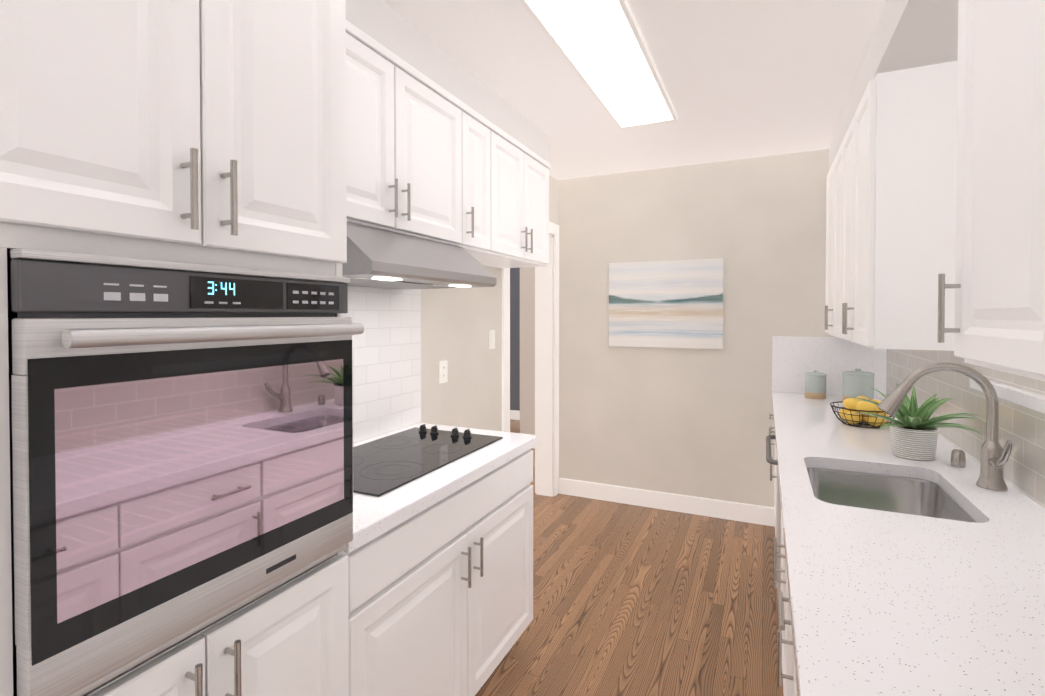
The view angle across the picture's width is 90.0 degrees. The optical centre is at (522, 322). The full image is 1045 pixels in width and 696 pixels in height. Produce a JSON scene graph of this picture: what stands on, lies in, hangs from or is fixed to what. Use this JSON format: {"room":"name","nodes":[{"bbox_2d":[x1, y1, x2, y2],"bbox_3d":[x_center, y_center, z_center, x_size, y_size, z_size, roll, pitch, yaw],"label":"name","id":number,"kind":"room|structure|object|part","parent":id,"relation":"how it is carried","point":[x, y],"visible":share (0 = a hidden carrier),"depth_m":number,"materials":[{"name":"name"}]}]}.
{"room":"kitchen","nodes":[
{"label":"kitchen","id":0,"kind":"room"},
{"bbox_2d":[354,175,552,443],"bbox_3d":[-0.810,0.149,1.996,0.140,2.500,4.700,0,1,25],"label":"wall","id":1,"kind":"structure","parent":0,"point":[457,324],"depth_m":2.88,"materials":[{"name":"beige paint"}]},
{"bbox_2d":[346,20,401,233],"bbox_3d":[-0.707,-0.622,1.646,0.328,0.613,0.545,0,1,25],"label":"upper cabinet","id":2,"kind":"object","parent":1,"relation":"attached to","point":[373,72],"depth_m":1.72,"materials":[{"name":"white paint"}]},
{"bbox_2d":[342,221,495,288],"bbox_3d":[-0.486,-0.229,1.929,0.480,0.179,0.760,0,1,25],"label":"range hood","id":3,"kind":"object","parent":2,"relation":"attached to","point":[379,258],"visible":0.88,"depth_m":1.76,"materials":[{"name":"silver metal"}]},
{"bbox_2d":[343,286,420,443],"bbox_3d":[-0.729,0.085,1.994,0.008,0.806,1.136,0,1,25],"label":"backsplash","id":4,"kind":"structure","parent":1,"relation":"attached to","point":[386,345],"depth_m":2.27,"materials":[{"name":"white tile"}]},
{"bbox_2d":[402,60,465,249],"bbox_3d":[-0.499,-0.629,2.095,0.328,0.613,0.445,0,1,25],"label":"upper cabinet","id":5,"kind":"object","parent":1,"relation":"attached to","point":[428,158],"depth_m":2.03,"materials":[{"name":"white paint"}]},
{"bbox_2d":[439,360,447,383],"bbox_3d":[-0.406,0.254,2.693,0.007,0.115,0.070,0,1,25],"label":"electrical outlet","id":6,"kind":"object","parent":1,"relation":"attached to","point":[443,371],"visible":1,"depth_m":2.69,"materials":[{"name":"white plastic"}]},
{"bbox_2d":[466,105,493,255],"bbox_3d":[-0.351,-0.634,2.414,0.328,0.613,0.258,0,1,25],"label":"upper cabinet","id":7,"kind":"object","parent":1,"relation":"attached to","point":[479,130],"depth_m":2.37,"materials":[{"name":"white paint"}]},
{"bbox_2d":[489,330,494,348],"bbox_3d":[-0.183,0.102,3.172,0.008,0.115,0.070,0,1,25],"label":"light switch","id":8,"kind":"object","parent":1,"relation":"attached to","point":[491,339],"visible":1,"depth_m":3.16,"materials":[{"name":"white plastic"}]},
{"bbox_2d":[473,124,550,267],"bbox_3d":[-0.141,-0.640,2.869,0.328,0.613,0.744,0,1,25],"label":"upper cabinet","id":9,"kind":"object","parent":1,"relation":"attached to","point":[521,176],"depth_m":2.76,"materials":[{"name":"white paint"}]},
{"bbox_2d":[502,221,558,496],"bbox_3d":[0.009,0.303,3.769,0.176,2.140,0.980,0,1,25],"label":"door frame","id":10,"kind":"structure","parent":1,"relation":"attached to","point":[547,377],"depth_m":4.11,"materials":[{"name":"white paint"}]},
{"bbox_2d":[510,268,519,410],"bbox_3d":[0.019,0.074,7.122,1.140,2.500,0.100,0,1,25],"label":"wall","id":11,"kind":"structure","parent":0,"point":[514,338],"depth_m":7.12,"materials":[{"name":"grey paint"}]},
{"bbox_2d":[510,410,519,419],"bbox_3d":[-0.005,1.262,7.086,1.140,0.125,0.016,0,1,25],"label":"baseboard","id":12,"kind":"structure","parent":11,"relation":"attached to","point":[514,414],"depth_m":7.12,"materials":[{"name":"white paint"}]},
{"bbox_2d":[520,267,534,434],"bbox_3d":[0.381,0.098,5.522,0.860,2.500,0.100,0,1,25],"label":"wall","id":13,"kind":"structure","parent":0,"point":[527,350],"depth_m":5.62,"materials":[{"name":"beige paint"}]},
{"bbox_2d":[553,178,556,223],"bbox_3d":[0.196,0.118,4.170,0.140,2.500,0.090,0,1,25],"label":"wall","id":14,"kind":"structure","parent":0,"point":[554,201],"depth_m":4.11,"materials":[{"name":"beige paint"}]},
{"bbox_2d":[475,419,782,695],"bbox_3d":[-0.086,1.412,3.223,4.440,0.060,7.700,0,1,25],"label":"floor","id":15,"kind":"structure","parent":0,"point":[631,600],"depth_m":2.55,"materials":[{"name":"brown wood"}]},
{"bbox_2d":[0,0,348,695],"bbox_3d":[-0.816,0.247,1.023,0.663,2.333,0.694,0,1,25],"label":"tall cabinet","id":16,"kind":"object","parent":15,"relation":"on","point":[208,132],"visible":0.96,"depth_m":0.88,"materials":[{"name":"white paint"}]},
{"bbox_2d":[7,248,363,695],"bbox_3d":[-0.752,0.218,1.046,0.642,0.637,0.586,0,1,25],"label":"oven","id":17,"kind":"object","parent":16,"relation":"in","point":[181,451],"visible":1,"depth_m":0.81,"materials":[{"name":"grey metal"}]},
{"bbox_3d":[-0.534,-0.052,0.941,0.022,0.070,0.586,0,1,25],"label":"control panel","id":18,"kind":"part","parent":17,"relation":"part of","materials":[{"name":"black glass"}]},
{"bbox_2d":[344,450,532,695],"bbox_3d":[-0.443,0.967,1.863,0.643,0.869,1.117,0,1,25],"label":"base cabinet","id":19,"kind":"object","parent":15,"relation":"on","point":[440,598],"visible":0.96,"depth_m":1.64,"materials":[{"name":"white paint"}]},
{"bbox_2d":[344,423,536,552],"bbox_3d":[-0.450,0.511,1.870,0.620,0.040,1.137,0,1,25],"label":"countertop","id":20,"kind":"structure","parent":19,"relation":"on","point":[374,517],"depth_m":1.60,"materials":[{"name":"white stone"}]},
{"bbox_2d":[353,424,502,496],"bbox_3d":[-0.450,0.471,1.934,0.450,0.037,0.780,0,1,25],"label":"cooktop","id":21,"kind":"object","parent":20,"relation":"in","point":[384,465],"visible":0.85,"depth_m":1.92,"materials":[{"name":"black glass"}]},
{"bbox_2d":[770,414,773,480],"bbox_3d":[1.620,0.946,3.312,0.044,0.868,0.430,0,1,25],"label":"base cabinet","id":22,"kind":"object","parent":15,"relation":"on","point":[771,436],"depth_m":2.78,"materials":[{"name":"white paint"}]},
{"bbox_2d":[773,538,773,569],"bbox_3d":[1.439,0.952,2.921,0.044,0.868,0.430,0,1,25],"label":"base cabinet","id":23,"kind":"object","parent":15,"relation":"on","point":[773,538],"depth_m":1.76,"materials":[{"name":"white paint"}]},
{"bbox_2d":[774,432,776,465],"bbox_3d":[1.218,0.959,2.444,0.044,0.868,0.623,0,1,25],"label":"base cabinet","id":24,"kind":"object","parent":15,"relation":"on","point":[775,455],"depth_m":3.20,"materials":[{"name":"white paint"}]},
{"bbox_2d":[766,435,780,628],"bbox_3d":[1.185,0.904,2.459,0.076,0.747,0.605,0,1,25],"label":"dishwasher","id":25,"kind":"object","parent":24,"relation":"in","point":[769,459],"depth_m":2.34,"materials":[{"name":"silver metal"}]},
{"bbox_2d":[774,466,785,685],"bbox_3d":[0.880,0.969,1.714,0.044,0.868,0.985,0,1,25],"label":"base cabinet","id":26,"kind":"object","parent":15,"relation":"on","point":[779,548],"depth_m":1.96,"materials":[{"name":"white paint"}]},
{"bbox_2d":[772,336,1044,695],"bbox_3d":[0.971,0.333,1.226,0.641,0.415,4.787,0,1,25],"label":"countertop","id":27,"kind":"structure","parent":26,"relation":"on","point":[885,603],"depth_m":1.07,"materials":[{"name":"white stone"}]},
{"bbox_2d":[805,370,826,398],"bbox_3d":[1.828,0.384,3.259,0.119,0.172,0.119,0,1,25],"label":"canister","id":28,"kind":"object","parent":27,"relation":"on","point":[815,384],"visible":1,"depth_m":3.21,"materials":[{"name":"grey ceramic"}]},
{"bbox_3d":[1.973,0.281,3.388,0.639,0.374,0.019,0,1,25],"label":"splash panel","id":29,"kind":"part","parent":27,"relation":"part of","materials":[{"name":"white stone"}]},
{"bbox_2d":[842,368,874,402],"bbox_3d":[1.955,0.371,3.046,0.161,0.205,0.161,0,1,25],"label":"canister","id":30,"kind":"object","parent":27,"relation":"on","point":[857,382],"visible":0.83,"depth_m":2.99,"materials":[{"name":"grey ceramic"}]},
{"bbox_2d":[830,396,897,427],"bbox_3d":[1.610,0.416,2.467,0.275,0.130,0.275,0,1,25],"label":"fruit basket","id":31,"kind":"object","parent":27,"relation":"on","point":[853,405],"visible":0.92,"depth_m":2.43,"materials":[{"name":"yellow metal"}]},
{"bbox_2d":[807,468,976,522],"bbox_3d":[1.101,0.632,1.609,0.430,0.193,0.570,0,1,25],"label":"sink","id":32,"kind":"object","parent":27,"relation":"in","point":[908,495],"visible":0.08,"depth_m":1.82,"materials":[{"name":"silver metal"}]},
{"bbox_2d":[850,383,984,460],"bbox_3d":[1.423,0.361,1.912,0.422,0.259,0.464,0,1,25],"label":"potted plant","id":33,"kind":"object","parent":27,"relation":"on","point":[914,430],"visible":0.98,"depth_m":1.87,"materials":[{"name":"green plant"}]},
{"bbox_3d":[1.430,0.435,1.912,0.144,0.110,0.144,0,1,25],"label":"pot","id":34,"kind":"part","parent":33,"relation":"part of","materials":[{"name":"white ceramic"}]},
{"bbox_2d":[877,362,1012,490],"bbox_3d":[1.322,0.308,1.675,0.321,0.372,0.388,0,1,25],"label":"faucet","id":35,"kind":"object","parent":27,"relation":"on","point":[995,455],"visible":1,"depth_m":1.57,"materials":[{"name":"silver metal"}]},
{"bbox_2d":[782,569,793,695],"bbox_3d":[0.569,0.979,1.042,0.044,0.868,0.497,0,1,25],"label":"base cabinet","id":36,"kind":"object","parent":15,"relation":"on","point":[786,672],"depth_m":1.54,"materials":[{"name":"white paint"}]},
{"bbox_2d":[794,660,797,695],"bbox_3d":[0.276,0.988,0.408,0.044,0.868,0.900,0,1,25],"label":"base cabinet","id":37,"kind":"object","parent":15,"relation":"on","point":[795,684],"depth_m":1.22,"materials":[{"name":"white paint"}]},
{"bbox_2d":[383,0,886,179],"bbox_3d":[-0.086,-1.148,3.185,4.440,0.060,7.700,0,1,25],"label":"ceiling","id":38,"kind":"structure","parent":0,"point":[743,79],"depth_m":2.31,"materials":[{"name":"white paint"}]},
{"bbox_2d":[346,0,547,161],"bbox_3d":[-0.411,-1.023,2.300,0.315,0.164,1.993,0,1,25],"label":"soffit","id":39,"kind":"structure","parent":38,"relation":"attached to","point":[384,24],"depth_m":2.09,"materials":[{"name":"white paint"}]},
{"bbox_2d":[519,0,676,128],"bbox_3d":[0.172,-1.082,1.755,0.316,0.029,2.456,0,1,25],"label":"recessed light","id":40,"kind":"object","parent":38,"relation":"in","point":[601,47],"visible":1,"depth_m":2.10,"materials":[{"name":"white paint"}]},
{"bbox_2d":[829,0,957,169],"bbox_3d":[1.122,-1.006,1.135,0.325,0.164,4.790,0,1,25],"label":"soffit","id":41,"kind":"structure","parent":38,"relation":"attached to","point":[908,34],"depth_m":1.77,"materials":[{"name":"white paint"}]},
{"bbox_2d":[557,149,886,506],"bbox_3d":[1.280,0.123,3.773,2.440,2.500,0.100,0,1,25],"label":"wall","id":42,"kind":"structure","parent":0,"point":[695,422],"depth_m":3.75,"materials":[{"name":"beige paint"}]},
{"bbox_2d":[609,258,722,348],"bbox_3d":[1.029,-0.132,3.811,0.810,0.630,0.032,0,1,25],"label":"painting","id":43,"kind":"object","parent":42,"relation":"attached to","point":[670,304],"visible":0.96,"depth_m":3.78,"materials":[{"name":"fabric"}]},
{"bbox_2d":[559,478,774,526],"bbox_3d":[1.006,1.310,3.853,1.570,0.125,0.016,0,1,25],"label":"baseboard","id":44,"kind":"structure","parent":42,"relation":"attached to","point":[743,512],"depth_m":3.81,"materials":[{"name":"white paint"}]},
{"bbox_2d":[938,434,1044,507],"bbox_3d":[1.315,0.163,1.063,0.100,2.500,4.990,0,1,25],"label":"wall","id":45,"kind":"structure","parent":0,"point":[1004,479],"depth_m":1.62,"materials":[{"name":"beige paint"}]},
{"bbox_2d":[825,154,836,336],"bbox_3d":[1.950,-0.432,2.952,0.338,1.033,0.769,0,1,25],"label":"upper cabinet","id":46,"kind":"object","parent":45,"relation":"attached to","point":[831,193],"depth_m":3.06,"materials":[{"name":"white paint"}]},
{"bbox_2d":[837,61,957,350],"bbox_3d":[1.627,-0.421,2.254,0.338,1.033,0.769,0,1,25],"label":"upper cabinet","id":47,"kind":"object","parent":45,"relation":"attached to","point":[890,214],"depth_m":1.94,"materials":[{"name":"white paint"}]},
{"bbox_2d":[886,349,1044,505],"bbox_3d":[1.261,0.308,1.078,0.008,0.386,4.768,0,1,25],"label":"backsplash","id":48,"kind":"structure","parent":45,"relation":"attached to","point":[1022,428],"depth_m":1.84,"materials":[{"name":"grey tile"}]},
{"bbox_2d":[970,378,1044,413],"bbox_3d":[1.395,0.218,1.407,0.026,0.040,0.976,0,1,25],"label":"window sill","id":49,"kind":"structure","parent":48,"relation":"attached to","point":[1030,400],"depth_m":1.50,"materials":[{"name":"white stone"}]},
{"bbox_2d":[942,0,1044,380],"bbox_3d":[0.961,-0.415,0.815,0.338,1.004,0.442,0,1,25],"label":"upper cabinet","id":50,"kind":"object","parent":45,"relation":"attached to","point":[999,318],"depth_m":0.88,"materials":[{"name":"white paint"}]}
]}

